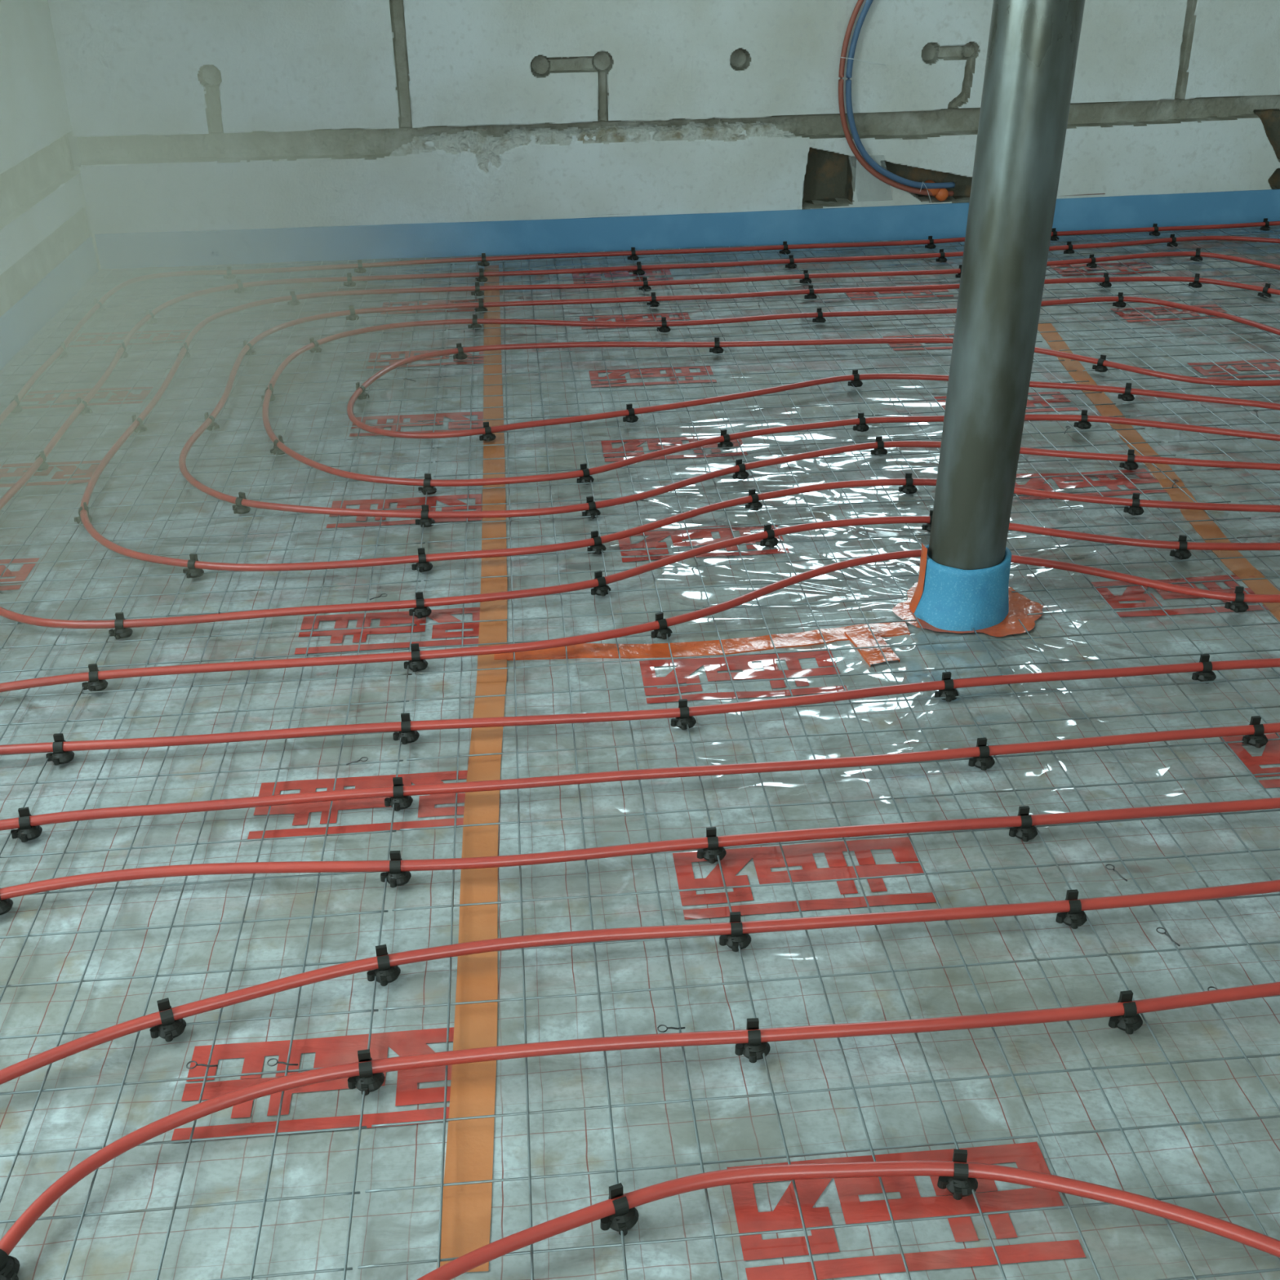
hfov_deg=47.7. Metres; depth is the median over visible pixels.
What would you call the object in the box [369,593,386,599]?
wire
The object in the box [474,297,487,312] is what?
clip
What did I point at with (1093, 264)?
clip
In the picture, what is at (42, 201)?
wall
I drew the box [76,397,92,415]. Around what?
clip
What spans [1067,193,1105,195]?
scrap
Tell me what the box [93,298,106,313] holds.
clip
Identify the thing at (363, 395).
clip
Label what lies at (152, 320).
clip
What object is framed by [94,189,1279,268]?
strip
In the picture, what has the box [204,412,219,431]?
clip
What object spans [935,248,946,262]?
clip
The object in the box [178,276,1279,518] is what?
pipe
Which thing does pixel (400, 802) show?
clip
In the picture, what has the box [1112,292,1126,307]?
clip
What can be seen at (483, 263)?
clip
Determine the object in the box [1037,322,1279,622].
tape
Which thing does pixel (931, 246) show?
clip
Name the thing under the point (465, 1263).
pipe
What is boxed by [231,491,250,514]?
clip
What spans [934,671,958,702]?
clip
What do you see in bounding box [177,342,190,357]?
clip
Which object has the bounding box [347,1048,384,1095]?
clip
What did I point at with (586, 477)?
clip
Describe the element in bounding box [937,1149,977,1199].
clip
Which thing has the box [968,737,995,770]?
clip
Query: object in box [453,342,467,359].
clip
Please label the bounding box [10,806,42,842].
clip
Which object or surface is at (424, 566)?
clip
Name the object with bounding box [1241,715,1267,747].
clip
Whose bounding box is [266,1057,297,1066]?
wire
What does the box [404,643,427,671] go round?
clip
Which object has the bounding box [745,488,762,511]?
clip
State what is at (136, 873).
pipe
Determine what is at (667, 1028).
wire
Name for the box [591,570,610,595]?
clip
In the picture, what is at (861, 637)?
tape
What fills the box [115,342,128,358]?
clip
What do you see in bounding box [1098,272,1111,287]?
clip
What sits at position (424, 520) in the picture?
clip
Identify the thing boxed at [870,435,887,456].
clip
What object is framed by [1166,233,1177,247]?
clip
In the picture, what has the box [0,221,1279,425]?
pipe
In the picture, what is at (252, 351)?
clip
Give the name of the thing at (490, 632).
tape
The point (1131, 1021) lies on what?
clip
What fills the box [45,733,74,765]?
clip
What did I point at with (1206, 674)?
clip
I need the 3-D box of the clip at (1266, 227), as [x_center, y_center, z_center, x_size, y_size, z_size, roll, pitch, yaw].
[2.516,-1.669,5.811,0.038,0.044,0.040,15,32,27]
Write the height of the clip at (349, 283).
0.044 m
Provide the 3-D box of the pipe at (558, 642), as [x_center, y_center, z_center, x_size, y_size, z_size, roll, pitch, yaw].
[0.048,-0.069,2.876,2.607,0.016,0.342,-4,28,-6]
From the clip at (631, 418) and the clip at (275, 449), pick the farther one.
the clip at (631, 418)
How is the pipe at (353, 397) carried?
on the wire mesh at (452, 905)
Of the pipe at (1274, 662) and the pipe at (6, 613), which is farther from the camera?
the pipe at (6, 613)
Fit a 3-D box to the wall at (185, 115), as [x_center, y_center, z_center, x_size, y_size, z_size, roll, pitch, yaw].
[0.734,-2.778,5.366,6.253,2.500,0.369,-4,28,-5]
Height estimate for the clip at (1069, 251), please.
0.044 m
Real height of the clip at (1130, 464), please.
0.044 m
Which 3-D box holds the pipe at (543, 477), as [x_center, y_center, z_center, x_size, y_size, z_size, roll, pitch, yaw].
[0.499,-0.756,4.154,3.155,0.016,1.500,-3,28,-4]
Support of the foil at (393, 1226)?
on the floor
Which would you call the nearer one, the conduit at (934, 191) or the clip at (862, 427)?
the clip at (862, 427)
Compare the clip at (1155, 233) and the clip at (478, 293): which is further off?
the clip at (1155, 233)
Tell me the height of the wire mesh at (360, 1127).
0.008 m
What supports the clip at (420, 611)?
attached to the pipe at (6, 613)
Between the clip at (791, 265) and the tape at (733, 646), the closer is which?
the tape at (733, 646)
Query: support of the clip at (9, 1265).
attached to the pipe at (13, 1236)
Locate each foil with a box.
[0,255,487,1279]
[475,240,1279,1279]
[902,226,1279,575]
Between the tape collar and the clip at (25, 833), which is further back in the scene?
the tape collar
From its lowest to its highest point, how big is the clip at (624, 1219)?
0.044 m
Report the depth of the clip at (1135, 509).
3.29 m
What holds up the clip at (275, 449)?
attached to the pipe at (543, 477)
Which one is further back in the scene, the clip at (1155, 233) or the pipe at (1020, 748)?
the clip at (1155, 233)
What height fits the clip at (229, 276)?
0.044 m
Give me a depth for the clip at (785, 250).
5.58 m
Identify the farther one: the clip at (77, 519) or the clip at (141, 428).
the clip at (141, 428)
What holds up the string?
attached to the riser pipe at (868, 158)
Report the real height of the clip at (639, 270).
0.044 m
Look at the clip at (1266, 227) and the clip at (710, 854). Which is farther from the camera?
the clip at (1266, 227)
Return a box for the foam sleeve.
[910,544,1011,631]
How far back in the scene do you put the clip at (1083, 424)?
3.80 m
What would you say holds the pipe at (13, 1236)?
on the wire mesh at (452, 905)
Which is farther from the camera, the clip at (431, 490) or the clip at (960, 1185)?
the clip at (431, 490)
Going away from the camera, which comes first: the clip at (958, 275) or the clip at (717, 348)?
the clip at (717, 348)
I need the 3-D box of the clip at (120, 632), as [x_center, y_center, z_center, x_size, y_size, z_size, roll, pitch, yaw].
[-1.019,-0.029,2.838,0.038,0.044,0.040,20,34,34]
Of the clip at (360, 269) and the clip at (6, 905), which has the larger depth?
the clip at (360, 269)
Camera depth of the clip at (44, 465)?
3.65 m
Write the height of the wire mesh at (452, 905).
0.008 m
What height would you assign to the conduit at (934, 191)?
0.051 m
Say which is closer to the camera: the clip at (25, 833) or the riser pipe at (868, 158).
the clip at (25, 833)
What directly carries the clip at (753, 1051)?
attached to the pipe at (13, 1236)
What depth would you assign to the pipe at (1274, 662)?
2.50 m
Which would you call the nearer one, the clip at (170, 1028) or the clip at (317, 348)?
the clip at (170, 1028)
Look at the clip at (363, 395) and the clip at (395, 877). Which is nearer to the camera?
the clip at (395, 877)
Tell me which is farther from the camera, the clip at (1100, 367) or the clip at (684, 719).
the clip at (1100, 367)
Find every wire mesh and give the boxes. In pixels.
[0,257,453,1279]
[357,240,1279,1279]
[936,227,1279,518]
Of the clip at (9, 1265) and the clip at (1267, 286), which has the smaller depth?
the clip at (9, 1265)
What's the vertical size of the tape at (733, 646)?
0.009 m
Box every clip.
[0,897,13,915]
[0,1248,19,1279]
[9,395,22,413]
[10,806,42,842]
[35,450,48,471]
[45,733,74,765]
[57,342,67,358]
[74,502,92,524]
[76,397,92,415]
[81,663,107,691]
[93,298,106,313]
[108,612,133,639]
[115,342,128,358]
[131,414,147,432]
[145,309,157,324]
[150,997,186,1041]
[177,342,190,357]
[182,553,204,577]
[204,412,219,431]
[223,266,235,279]
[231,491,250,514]
[234,279,246,293]
[243,339,256,355]
[261,383,275,401]
[270,435,284,454]
[287,290,300,305]
[309,337,321,352]
[343,272,355,286]
[346,305,359,320]
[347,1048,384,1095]
[354,259,366,273]
[355,382,368,399]
[367,944,400,986]
[380,850,411,888]
[384,777,413,811]
[392,712,419,744]
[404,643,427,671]
[408,591,431,618]
[411,547,432,572]
[415,504,435,527]
[417,473,436,494]
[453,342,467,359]
[467,314,481,329]
[471,281,484,296]
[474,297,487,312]
[475,267,487,281]
[477,253,489,266]
[479,422,495,441]
[577,462,594,484]
[582,495,600,518]
[586,530,606,554]
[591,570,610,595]
[600,1182,639,1235]
[622,403,638,422]
[627,247,639,260]
[632,261,644,275]
[639,276,651,291]
[646,292,659,306]
[651,612,672,639]
[657,316,671,332]
[671,698,696,729]
[697,826,726,863]
[709,337,724,353]
[717,429,733,448]
[719,911,751,951]
[733,457,749,479]
[734,1017,770,1062]
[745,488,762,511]
[760,523,778,547]
[779,240,791,254]
[785,254,796,268]
[799,270,812,284]
[804,284,817,298]
[812,307,826,323]
[848,368,862,386]
[853,412,869,431]
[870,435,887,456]
[897,472,917,493]
[921,509,933,532]
[924,235,935,248]
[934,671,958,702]
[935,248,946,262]
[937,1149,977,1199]
[955,264,961,277]
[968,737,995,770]
[1008,805,1037,841]
[1050,227,1059,240]
[1055,888,1087,928]
[1063,240,1074,254]
[1073,409,1091,429]
[1086,253,1097,267]
[1092,354,1107,372]
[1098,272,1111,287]
[1108,990,1142,1034]
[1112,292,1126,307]
[1117,382,1134,401]
[1119,448,1138,470]
[1123,492,1144,515]
[1149,223,1159,235]
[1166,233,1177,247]
[1169,534,1191,559]
[1188,273,1202,288]
[1190,248,1203,261]
[1191,653,1216,683]
[1224,586,1248,612]
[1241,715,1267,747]
[1257,283,1271,298]
[1260,217,1271,231]
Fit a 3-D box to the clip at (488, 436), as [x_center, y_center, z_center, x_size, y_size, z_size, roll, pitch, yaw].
[-0.398,-0.547,3.794,0.038,0.044,0.040,10,30,19]
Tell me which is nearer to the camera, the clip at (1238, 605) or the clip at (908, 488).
the clip at (1238, 605)
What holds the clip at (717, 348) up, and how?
attached to the pipe at (353, 397)
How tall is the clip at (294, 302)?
0.044 m
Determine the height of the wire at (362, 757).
0.010 m
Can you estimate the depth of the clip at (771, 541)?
3.17 m
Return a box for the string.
[840,57,885,65]
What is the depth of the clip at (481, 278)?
5.27 m
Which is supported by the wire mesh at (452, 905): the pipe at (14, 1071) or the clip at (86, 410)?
the pipe at (14, 1071)
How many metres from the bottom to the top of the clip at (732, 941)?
0.044 m
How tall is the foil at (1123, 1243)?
0.009 m
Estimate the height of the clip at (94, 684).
0.044 m
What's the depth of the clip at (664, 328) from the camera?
4.66 m
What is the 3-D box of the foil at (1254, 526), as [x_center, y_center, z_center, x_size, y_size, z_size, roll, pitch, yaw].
[2.336,-0.403,3.500,2.095,0.006,5.415,-3,28,-4]
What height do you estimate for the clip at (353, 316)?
0.044 m
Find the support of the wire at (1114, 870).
attached to the wire mesh at (452, 905)
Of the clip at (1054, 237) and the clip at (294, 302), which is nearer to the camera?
the clip at (294, 302)
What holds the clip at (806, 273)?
attached to the pipe at (86, 522)
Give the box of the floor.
[96,225,1279,270]
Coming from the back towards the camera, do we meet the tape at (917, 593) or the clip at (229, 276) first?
the clip at (229, 276)
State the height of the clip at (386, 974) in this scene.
0.044 m
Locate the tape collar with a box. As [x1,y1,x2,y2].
[892,582,1044,636]
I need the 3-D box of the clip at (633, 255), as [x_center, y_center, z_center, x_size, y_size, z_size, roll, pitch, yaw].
[-0.024,-1.477,5.533,0.038,0.044,0.040,18,34,32]
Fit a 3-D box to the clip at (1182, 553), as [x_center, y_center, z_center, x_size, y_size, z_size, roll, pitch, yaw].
[1.159,-0.199,3.087,0.040,0.044,0.038,-22,35,-34]
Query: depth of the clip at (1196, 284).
5.04 m
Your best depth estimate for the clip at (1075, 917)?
2.02 m
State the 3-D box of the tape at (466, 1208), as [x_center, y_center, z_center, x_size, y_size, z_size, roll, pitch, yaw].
[-0.236,0.365,2.137,0.063,0.005,1.337,-3,28,-3]
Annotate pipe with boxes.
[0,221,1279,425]
[0,235,1279,628]
[0,549,1279,692]
[0,657,1279,755]
[0,722,1279,831]
[0,797,1279,899]
[0,880,1279,1084]
[0,982,1279,1255]
[80,251,1279,571]
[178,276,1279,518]
[262,296,1279,486]
[346,337,1279,438]
[416,1160,1279,1279]
[838,0,953,195]
[845,0,955,188]
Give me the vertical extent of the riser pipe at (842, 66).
0.827 m
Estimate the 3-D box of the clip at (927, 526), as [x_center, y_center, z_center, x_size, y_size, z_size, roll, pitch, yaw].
[0.656,-0.266,3.231,0.040,0.044,0.038,-25,36,-37]
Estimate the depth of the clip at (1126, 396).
3.99 m
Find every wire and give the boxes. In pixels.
[186,1060,217,1069]
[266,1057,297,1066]
[346,756,368,764]
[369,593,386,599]
[657,1024,684,1032]
[1105,863,1127,881]
[1155,927,1179,946]
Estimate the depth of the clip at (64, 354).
4.51 m
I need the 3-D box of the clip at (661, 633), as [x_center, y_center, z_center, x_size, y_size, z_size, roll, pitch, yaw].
[0.043,-0.029,2.803,0.038,0.044,0.040,7,29,15]
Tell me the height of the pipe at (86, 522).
0.016 m
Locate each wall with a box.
[0,0,88,316]
[47,0,1279,268]
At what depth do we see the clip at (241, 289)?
5.18 m
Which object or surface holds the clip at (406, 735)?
attached to the pipe at (1274, 662)
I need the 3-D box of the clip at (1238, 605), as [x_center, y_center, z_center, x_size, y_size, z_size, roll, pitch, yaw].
[1.187,-0.081,2.865,0.040,0.044,0.038,-20,33,-31]
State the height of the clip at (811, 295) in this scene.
0.044 m
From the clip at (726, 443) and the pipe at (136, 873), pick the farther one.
the clip at (726, 443)
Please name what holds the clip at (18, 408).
attached to the pipe at (51, 360)
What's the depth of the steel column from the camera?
2.53 m
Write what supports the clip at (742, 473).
attached to the pipe at (1116, 457)
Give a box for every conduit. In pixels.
[923,179,939,195]
[933,188,948,200]
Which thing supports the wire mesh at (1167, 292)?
on the foil at (1254, 526)
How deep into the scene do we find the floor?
5.94 m
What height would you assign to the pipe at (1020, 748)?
0.016 m
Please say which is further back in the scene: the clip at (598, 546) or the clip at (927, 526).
the clip at (927, 526)
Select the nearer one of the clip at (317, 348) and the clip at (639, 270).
the clip at (317, 348)
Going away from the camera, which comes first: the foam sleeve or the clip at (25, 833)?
the clip at (25, 833)
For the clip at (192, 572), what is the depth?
3.08 m
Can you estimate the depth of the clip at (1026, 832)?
2.20 m
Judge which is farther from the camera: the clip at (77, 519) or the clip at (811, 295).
the clip at (811, 295)
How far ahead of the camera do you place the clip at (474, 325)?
4.72 m
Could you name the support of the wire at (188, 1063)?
attached to the wire mesh at (360, 1127)
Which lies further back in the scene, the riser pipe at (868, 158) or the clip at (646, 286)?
the riser pipe at (868, 158)
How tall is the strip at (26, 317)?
0.135 m
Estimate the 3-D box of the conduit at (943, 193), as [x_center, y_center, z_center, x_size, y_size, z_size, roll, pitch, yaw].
[1.201,-1.787,5.788,0.052,0.051,0.082,-3,28,-4]
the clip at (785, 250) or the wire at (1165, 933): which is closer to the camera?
the wire at (1165, 933)
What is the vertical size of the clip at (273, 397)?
0.044 m
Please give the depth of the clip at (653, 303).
4.93 m
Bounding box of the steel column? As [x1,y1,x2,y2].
[928,0,1084,569]
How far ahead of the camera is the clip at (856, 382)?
4.14 m
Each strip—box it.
[0,236,98,369]
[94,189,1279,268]
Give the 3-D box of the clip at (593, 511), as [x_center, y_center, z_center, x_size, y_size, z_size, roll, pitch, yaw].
[-0.110,-0.306,3.331,0.038,0.044,0.040,10,30,20]
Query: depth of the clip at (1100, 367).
4.23 m
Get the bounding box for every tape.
[436,668,507,1271]
[476,265,507,682]
[493,622,910,660]
[844,626,900,666]
[909,541,927,613]
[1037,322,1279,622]
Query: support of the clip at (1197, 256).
attached to the pipe at (86, 522)
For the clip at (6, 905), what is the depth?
2.08 m
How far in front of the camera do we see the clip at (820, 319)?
4.72 m

